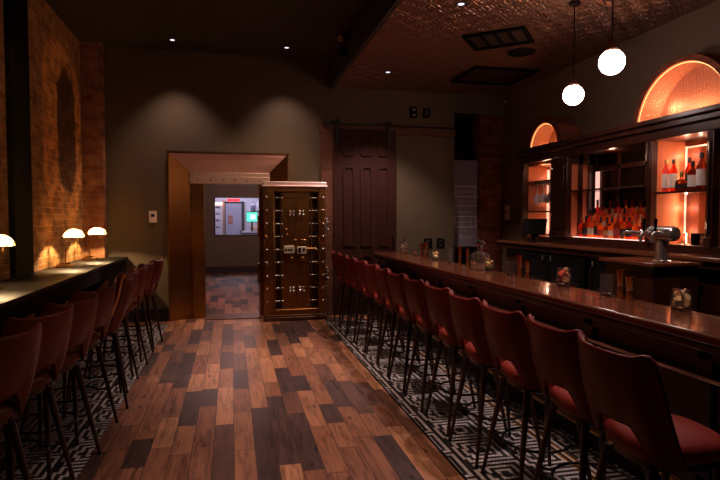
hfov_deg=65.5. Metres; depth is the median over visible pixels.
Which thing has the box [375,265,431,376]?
bar stool
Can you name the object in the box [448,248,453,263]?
glass
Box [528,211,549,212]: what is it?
shelf
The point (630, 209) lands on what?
liquor bottle
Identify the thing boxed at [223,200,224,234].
wooden post
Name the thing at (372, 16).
ceiling beam
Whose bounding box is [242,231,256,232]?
countertop
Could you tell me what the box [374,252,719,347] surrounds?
countertop
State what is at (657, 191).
shelf
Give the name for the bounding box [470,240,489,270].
decanter
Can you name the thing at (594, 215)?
liquor bottle
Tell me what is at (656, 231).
faucet
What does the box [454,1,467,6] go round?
recessed light
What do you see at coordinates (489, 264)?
jar
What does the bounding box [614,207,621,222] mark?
liquor bottle
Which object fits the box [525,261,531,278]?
jigger
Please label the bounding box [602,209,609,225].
liquor bottle
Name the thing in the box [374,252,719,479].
bar counter
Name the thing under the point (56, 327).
bar stool
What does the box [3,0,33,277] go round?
column
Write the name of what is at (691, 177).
liquor bottle
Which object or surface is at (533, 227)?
terminal
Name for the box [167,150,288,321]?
door frame
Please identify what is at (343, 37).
spotlight
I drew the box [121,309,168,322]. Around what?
baseboard
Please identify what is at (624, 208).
liquor bottle
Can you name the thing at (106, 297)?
bar stool
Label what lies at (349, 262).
bar stool
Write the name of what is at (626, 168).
mirror
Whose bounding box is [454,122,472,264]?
wall
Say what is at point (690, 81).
arched niche
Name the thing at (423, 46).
ceiling
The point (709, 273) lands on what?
countertop
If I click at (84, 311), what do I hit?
bar stool
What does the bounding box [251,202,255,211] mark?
jug
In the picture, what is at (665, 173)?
liquor bottle
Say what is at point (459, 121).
ceiling
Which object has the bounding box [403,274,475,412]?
bar stool
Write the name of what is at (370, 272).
bar stool
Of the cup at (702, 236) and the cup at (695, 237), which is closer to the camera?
the cup at (702, 236)
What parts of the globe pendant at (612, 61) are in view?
globe, cord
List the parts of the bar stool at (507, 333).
leg, backrest, seat frame, leg, seat, leg, leg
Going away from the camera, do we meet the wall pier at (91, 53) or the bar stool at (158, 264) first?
the bar stool at (158, 264)
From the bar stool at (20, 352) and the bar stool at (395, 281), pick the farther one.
the bar stool at (395, 281)
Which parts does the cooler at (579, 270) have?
glass panel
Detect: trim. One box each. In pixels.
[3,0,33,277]
[225,202,244,234]
[321,132,333,314]
[324,321,467,479]
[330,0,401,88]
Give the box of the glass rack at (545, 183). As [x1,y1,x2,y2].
[533,181,550,184]
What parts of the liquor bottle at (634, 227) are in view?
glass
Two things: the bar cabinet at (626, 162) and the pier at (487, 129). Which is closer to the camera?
the bar cabinet at (626, 162)
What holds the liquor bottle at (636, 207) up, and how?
on the bar cabinet at (626, 162)
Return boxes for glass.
[413,248,416,255]
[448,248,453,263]
[506,260,514,275]
[534,184,539,202]
[540,184,546,202]
[546,183,550,202]
[600,274,613,295]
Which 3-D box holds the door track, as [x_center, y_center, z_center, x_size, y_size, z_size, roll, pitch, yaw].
[0.517,-1.940,9.860,2.470,0.165,0.110,-1,2,-13]
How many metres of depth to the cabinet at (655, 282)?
4.89 m
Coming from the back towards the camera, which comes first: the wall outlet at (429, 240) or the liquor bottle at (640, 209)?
the wall outlet at (429, 240)
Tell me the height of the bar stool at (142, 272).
1.165 m
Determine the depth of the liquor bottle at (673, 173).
5.70 m
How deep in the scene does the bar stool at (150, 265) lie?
6.80 m
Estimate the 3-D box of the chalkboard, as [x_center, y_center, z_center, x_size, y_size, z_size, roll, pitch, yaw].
[1.958,-0.109,10.436,0.500,2.740,0.052,-1,2,-13]
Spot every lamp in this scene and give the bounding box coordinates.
[0,235,15,289]
[54,229,84,267]
[81,228,106,260]
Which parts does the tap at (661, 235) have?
spout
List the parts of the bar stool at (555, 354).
leg, backrest, seat, seat frame, leg, leg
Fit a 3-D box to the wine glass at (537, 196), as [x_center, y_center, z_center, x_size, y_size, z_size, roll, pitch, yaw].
[2.625,-0.682,8.292,0.100,0.275,0.098,-1,2,-13]
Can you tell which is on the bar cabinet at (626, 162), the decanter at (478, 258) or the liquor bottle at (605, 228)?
the liquor bottle at (605, 228)
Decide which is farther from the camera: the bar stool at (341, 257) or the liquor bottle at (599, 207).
the bar stool at (341, 257)
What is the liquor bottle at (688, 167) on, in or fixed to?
on the bar cabinet at (626, 162)
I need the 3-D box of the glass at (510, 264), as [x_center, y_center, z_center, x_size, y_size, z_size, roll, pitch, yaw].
[1.556,0.291,5.777,0.090,0.155,0.090,-1,2,-13]
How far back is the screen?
18.94 m
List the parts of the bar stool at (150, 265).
leg, backrest, leg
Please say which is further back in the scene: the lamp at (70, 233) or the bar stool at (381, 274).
the lamp at (70, 233)
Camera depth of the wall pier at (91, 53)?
8.68 m
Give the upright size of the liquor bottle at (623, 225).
0.260 m
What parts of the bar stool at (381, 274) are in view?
leg, backrest, seat, leg, leg, leg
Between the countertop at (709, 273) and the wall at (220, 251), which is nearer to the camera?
the countertop at (709, 273)
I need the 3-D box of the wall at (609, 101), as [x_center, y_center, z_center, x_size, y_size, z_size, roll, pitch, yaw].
[4.160,-0.691,4.732,0.370,4.400,11.820,-1,2,-13]
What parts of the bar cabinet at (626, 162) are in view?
cornice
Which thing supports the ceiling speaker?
attached to the ceiling at (423, 46)
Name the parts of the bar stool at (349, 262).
leg, backrest, leg, leg, leg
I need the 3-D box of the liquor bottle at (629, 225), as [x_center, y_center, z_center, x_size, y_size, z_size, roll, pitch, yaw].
[3.077,-0.136,6.399,0.077,0.258,0.076,0,2,-10]
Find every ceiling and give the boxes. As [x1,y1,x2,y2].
[45,0,366,59]
[335,0,716,95]
[454,116,472,128]
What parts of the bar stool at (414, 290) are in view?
leg, backrest, leg, seat frame, seat, leg, leg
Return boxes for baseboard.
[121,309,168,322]
[206,266,257,273]
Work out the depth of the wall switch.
10.20 m
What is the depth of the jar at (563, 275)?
4.83 m
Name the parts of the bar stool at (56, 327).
leg, leg, seat frame, seat, backrest, leg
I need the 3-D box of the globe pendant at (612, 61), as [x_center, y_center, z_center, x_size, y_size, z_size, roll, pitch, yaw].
[2.141,-1.925,4.744,0.210,1.035,0.210,-1,2,-13]
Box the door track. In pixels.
[319,122,454,136]
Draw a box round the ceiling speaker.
[507,48,535,56]
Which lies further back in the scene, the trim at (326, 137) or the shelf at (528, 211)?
the trim at (326, 137)
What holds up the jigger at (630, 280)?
on the bar counter at (684, 346)
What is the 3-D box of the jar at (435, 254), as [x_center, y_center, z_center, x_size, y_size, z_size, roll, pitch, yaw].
[1.064,0.219,7.931,0.110,0.125,0.109,-1,2,-13]
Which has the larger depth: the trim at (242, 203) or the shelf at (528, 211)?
the trim at (242, 203)
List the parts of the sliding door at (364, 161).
panel moulding, panel moulding, panel moulding, panel moulding, panel moulding, panel moulding, panel moulding, panel moulding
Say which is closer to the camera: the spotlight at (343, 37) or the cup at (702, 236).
the cup at (702, 236)
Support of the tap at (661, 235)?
on the cabinet at (655, 282)
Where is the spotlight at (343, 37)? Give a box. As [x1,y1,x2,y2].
[337,32,349,57]
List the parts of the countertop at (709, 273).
moulding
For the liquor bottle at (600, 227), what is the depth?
6.86 m
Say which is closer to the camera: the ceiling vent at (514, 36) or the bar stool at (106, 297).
the bar stool at (106, 297)
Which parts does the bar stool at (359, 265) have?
leg, backrest, leg, leg, leg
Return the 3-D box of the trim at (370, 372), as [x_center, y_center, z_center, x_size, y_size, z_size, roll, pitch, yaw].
[0.671,1.575,3.707,0.020,0.054,11.200,-1,2,-13]
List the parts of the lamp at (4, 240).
lamp shade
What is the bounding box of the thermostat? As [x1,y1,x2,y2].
[149,211,156,222]
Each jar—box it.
[431,251,438,259]
[485,259,493,270]
[556,267,570,286]
[670,289,692,311]
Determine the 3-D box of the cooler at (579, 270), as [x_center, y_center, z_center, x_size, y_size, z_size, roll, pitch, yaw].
[2.577,0.774,7.005,0.112,1.130,0.740,-1,2,-13]
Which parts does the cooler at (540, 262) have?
glass panel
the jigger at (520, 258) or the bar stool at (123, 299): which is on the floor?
the bar stool at (123, 299)
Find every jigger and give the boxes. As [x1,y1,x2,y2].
[420,243,423,256]
[424,242,428,257]
[458,246,462,264]
[466,249,470,266]
[517,255,523,277]
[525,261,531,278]
[616,269,626,298]
[625,276,635,300]
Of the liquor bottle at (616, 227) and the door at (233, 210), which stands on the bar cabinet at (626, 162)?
the liquor bottle at (616, 227)
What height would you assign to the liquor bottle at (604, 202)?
0.313 m
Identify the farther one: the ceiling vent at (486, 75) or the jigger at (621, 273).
the ceiling vent at (486, 75)
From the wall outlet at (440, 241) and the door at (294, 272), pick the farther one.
the wall outlet at (440, 241)
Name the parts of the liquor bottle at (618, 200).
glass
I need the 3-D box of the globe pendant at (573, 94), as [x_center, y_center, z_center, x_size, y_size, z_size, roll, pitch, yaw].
[2.249,-1.955,5.887,0.210,1.065,0.210,-1,2,-13]
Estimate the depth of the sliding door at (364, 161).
9.77 m
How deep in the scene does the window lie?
17.09 m
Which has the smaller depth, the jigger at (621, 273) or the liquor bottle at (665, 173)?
the jigger at (621, 273)
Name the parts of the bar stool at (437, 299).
leg, backrest, seat frame, leg, seat, leg, leg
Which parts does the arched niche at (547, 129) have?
panel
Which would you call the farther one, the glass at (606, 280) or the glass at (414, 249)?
the glass at (414, 249)
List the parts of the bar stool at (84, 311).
leg, leg, seat, seat frame, backrest, leg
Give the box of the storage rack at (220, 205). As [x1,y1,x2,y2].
[215,205,220,234]
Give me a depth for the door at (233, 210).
19.74 m
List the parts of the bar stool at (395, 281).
leg, backrest, seat, leg, seat frame, leg, leg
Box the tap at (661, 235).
[620,219,680,262]
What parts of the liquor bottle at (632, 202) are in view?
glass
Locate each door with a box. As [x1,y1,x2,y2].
[225,203,241,234]
[257,181,329,321]
[333,119,395,313]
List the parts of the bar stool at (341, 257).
leg, backrest, leg, leg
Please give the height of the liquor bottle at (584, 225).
0.269 m
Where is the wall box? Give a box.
[423,108,430,117]
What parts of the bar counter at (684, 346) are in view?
foot rail, moulding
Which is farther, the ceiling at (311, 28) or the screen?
the screen
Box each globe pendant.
[563,0,583,104]
[598,0,624,74]
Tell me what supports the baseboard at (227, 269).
attached to the wall at (220, 251)
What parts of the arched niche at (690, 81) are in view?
panel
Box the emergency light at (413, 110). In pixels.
[410,107,416,117]
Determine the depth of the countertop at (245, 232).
18.80 m
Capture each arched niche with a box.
[527,116,580,147]
[633,54,719,122]
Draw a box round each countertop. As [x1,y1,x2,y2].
[0,257,126,329]
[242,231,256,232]
[242,231,256,234]
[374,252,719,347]
[497,240,719,316]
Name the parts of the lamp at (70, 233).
stem, lamp shade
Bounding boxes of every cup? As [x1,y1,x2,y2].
[684,233,690,244]
[691,233,699,244]
[700,234,704,245]
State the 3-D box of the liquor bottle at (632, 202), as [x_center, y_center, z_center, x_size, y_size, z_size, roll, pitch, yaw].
[3.241,-0.318,6.666,0.077,0.300,0.077,-1,2,-19]
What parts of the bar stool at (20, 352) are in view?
seat frame, seat, leg, backrest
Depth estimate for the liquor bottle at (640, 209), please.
6.50 m
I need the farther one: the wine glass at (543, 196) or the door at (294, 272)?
the door at (294, 272)
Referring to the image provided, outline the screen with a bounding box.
[246,212,257,230]
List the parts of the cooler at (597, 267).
glass panel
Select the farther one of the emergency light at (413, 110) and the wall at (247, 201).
the wall at (247, 201)
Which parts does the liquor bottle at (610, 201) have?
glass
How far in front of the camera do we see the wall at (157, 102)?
9.33 m
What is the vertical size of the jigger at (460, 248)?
0.235 m
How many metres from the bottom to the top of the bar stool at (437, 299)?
1.165 m
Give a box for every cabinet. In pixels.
[515,103,719,255]
[598,257,702,311]
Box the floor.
[0,272,638,479]
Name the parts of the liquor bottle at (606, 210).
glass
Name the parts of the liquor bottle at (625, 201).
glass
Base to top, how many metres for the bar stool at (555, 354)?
1.165 m
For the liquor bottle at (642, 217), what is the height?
0.269 m
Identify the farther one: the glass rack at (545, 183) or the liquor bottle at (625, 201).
the glass rack at (545, 183)
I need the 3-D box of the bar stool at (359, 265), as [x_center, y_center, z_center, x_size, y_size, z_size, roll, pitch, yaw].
[0.220,0.827,7.319,0.582,1.165,0.556,-1,2,-13]
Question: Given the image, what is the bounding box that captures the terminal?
[522,219,547,241]
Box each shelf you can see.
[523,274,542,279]
[528,179,550,182]
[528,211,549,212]
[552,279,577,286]
[570,184,645,191]
[655,189,705,193]
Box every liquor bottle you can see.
[578,215,582,236]
[582,216,587,236]
[587,209,591,222]
[587,216,593,236]
[593,209,596,222]
[593,216,599,237]
[595,200,598,216]
[597,217,603,237]
[598,207,600,222]
[601,201,605,217]
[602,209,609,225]
[603,217,608,237]
[608,200,612,217]
[608,217,613,238]
[609,209,614,225]
[613,215,620,238]
[614,199,621,217]
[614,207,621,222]
[620,207,625,223]
[620,217,625,238]
[621,200,628,217]
[625,217,632,238]
[626,208,632,224]
[628,201,634,215]
[631,215,638,239]
[633,206,639,225]
[637,216,644,239]
[638,201,642,224]
[642,207,645,218]
[662,160,669,191]
[669,159,677,190]
[675,171,686,190]
[685,158,690,179]
[687,161,695,189]
[696,152,705,189]
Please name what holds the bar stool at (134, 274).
on the floor
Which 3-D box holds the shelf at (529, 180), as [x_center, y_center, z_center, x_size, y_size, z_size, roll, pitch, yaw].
[2.816,-0.846,7.965,0.350,0.020,1.050,-1,2,-13]
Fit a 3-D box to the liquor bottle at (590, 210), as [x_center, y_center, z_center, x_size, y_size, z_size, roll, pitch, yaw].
[2.993,-0.256,7.282,0.094,0.286,0.092,-1,3,-28]
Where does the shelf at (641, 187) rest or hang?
attached to the bar cabinet at (626, 162)
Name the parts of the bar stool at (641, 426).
leg, backrest, leg, seat, seat frame, leg, leg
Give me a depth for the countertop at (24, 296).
5.69 m
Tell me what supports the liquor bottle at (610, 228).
on the bar cabinet at (626, 162)
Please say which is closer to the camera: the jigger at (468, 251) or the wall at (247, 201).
the jigger at (468, 251)
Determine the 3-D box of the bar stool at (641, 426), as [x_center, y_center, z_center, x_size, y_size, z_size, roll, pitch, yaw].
[1.297,1.022,2.474,0.582,1.165,0.556,0,2,-11]
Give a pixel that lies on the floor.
(232, 399)
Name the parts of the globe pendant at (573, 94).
globe, cord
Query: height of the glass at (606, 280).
0.165 m
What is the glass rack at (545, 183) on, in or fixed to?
attached to the bar cabinet at (626, 162)
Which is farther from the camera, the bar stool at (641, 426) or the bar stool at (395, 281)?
the bar stool at (395, 281)
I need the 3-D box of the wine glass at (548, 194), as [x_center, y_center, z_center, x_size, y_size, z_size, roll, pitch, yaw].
[2.701,-0.669,7.961,0.100,0.275,0.098,-1,2,-13]
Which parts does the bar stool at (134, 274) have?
leg, leg, backrest, leg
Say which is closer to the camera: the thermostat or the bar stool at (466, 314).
the bar stool at (466, 314)
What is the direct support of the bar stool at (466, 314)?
on the floor
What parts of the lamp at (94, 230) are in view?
lamp shade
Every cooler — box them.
[520,251,550,281]
[549,255,588,289]
[590,260,605,291]
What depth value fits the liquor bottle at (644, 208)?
6.30 m
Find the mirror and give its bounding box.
[593,148,647,214]
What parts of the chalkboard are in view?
leg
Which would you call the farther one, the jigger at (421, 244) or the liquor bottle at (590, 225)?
the jigger at (421, 244)
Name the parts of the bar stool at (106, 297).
leg, leg, leg, seat frame, seat, backrest, leg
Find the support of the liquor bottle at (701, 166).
on the bar cabinet at (626, 162)
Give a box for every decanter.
[399,235,407,253]
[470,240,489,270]
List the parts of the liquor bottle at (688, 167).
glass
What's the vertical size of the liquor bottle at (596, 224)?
0.267 m
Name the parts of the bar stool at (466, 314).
leg, backrest, leg, seat frame, seat, leg, leg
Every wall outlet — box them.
[424,238,431,247]
[437,238,443,247]
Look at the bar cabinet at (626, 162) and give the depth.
6.50 m
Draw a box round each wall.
[0,0,83,318]
[104,46,503,313]
[205,185,258,266]
[215,198,258,234]
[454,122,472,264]
[502,0,719,272]
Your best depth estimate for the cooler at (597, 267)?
6.38 m
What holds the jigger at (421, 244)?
on the bar counter at (684, 346)
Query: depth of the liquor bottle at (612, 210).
6.84 m
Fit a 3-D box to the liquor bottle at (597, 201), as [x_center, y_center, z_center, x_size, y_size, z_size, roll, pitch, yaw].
[3.096,-0.358,7.299,0.077,0.330,0.077,0,2,5]
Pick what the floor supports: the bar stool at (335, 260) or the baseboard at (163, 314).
the bar stool at (335, 260)
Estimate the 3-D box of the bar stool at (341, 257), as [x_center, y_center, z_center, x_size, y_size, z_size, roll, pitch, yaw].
[-0.031,0.783,8.404,0.582,1.165,0.556,0,2,-11]
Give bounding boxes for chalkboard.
[454,160,477,262]
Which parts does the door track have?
rail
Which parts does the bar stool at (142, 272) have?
leg, leg, leg, seat, backrest, leg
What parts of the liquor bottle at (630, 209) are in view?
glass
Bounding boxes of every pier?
[80,41,107,289]
[472,114,503,271]
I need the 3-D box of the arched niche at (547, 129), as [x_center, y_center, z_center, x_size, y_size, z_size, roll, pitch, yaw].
[2.931,-1.605,8.510,0.330,0.525,0.970,-1,2,-13]
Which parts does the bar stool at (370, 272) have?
leg, backrest, seat, leg, leg, leg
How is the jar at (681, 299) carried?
on the bar counter at (684, 346)
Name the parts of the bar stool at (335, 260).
leg, backrest, leg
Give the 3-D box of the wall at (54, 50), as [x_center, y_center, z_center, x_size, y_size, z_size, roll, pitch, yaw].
[-3.164,-0.623,3.050,0.300,4.400,11.800,-1,2,-13]
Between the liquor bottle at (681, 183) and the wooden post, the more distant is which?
the wooden post
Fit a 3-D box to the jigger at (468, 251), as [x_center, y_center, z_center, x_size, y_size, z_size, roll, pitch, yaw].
[1.323,0.215,6.840,0.068,0.220,0.068,-1,2,-13]
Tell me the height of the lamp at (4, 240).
0.480 m
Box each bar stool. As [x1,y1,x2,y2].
[0,305,75,479]
[0,322,41,479]
[1,293,101,479]
[19,283,118,445]
[66,274,132,410]
[77,269,138,392]
[84,264,147,376]
[96,260,153,362]
[113,257,163,350]
[331,251,369,326]
[338,253,378,333]
[345,255,389,342]
[354,258,402,352]
[364,261,417,363]
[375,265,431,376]
[387,269,450,392]
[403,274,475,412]
[425,281,507,436]
[448,289,544,468]
[480,299,591,479]
[527,314,647,479]
[577,332,719,479]
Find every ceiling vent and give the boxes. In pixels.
[451,66,538,85]
[462,26,533,50]
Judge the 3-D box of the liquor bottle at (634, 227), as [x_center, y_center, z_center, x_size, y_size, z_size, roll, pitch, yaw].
[3.102,-0.143,6.289,0.094,0.282,0.092,0,2,7]
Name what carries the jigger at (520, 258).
on the bar counter at (684, 346)
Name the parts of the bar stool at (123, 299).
leg, leg, backrest, leg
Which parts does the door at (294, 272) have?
slot rail, door, cornice, rail, plate, slot rail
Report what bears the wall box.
attached to the wall at (157, 102)
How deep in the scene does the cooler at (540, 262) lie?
7.60 m
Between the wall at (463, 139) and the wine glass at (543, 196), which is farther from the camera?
the wall at (463, 139)
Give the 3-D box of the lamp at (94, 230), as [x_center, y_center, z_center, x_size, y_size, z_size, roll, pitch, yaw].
[-3.924,0.058,8.263,0.345,0.480,0.210,-1,2,-13]
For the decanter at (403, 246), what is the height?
0.310 m
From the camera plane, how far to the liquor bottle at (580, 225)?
7.24 m
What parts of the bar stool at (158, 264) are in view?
leg, backrest, leg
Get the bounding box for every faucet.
[639,219,648,241]
[650,219,660,242]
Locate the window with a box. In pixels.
[214,197,258,235]
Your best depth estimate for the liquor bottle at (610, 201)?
7.03 m
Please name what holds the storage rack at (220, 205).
on the floor
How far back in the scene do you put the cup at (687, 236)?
5.54 m
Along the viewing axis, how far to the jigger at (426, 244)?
8.26 m
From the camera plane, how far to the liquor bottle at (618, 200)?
6.89 m
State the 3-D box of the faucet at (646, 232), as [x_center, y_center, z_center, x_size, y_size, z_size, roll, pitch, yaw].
[2.527,-0.085,4.978,0.097,0.212,0.032,-1,2,-13]
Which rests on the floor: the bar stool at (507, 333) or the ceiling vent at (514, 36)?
the bar stool at (507, 333)

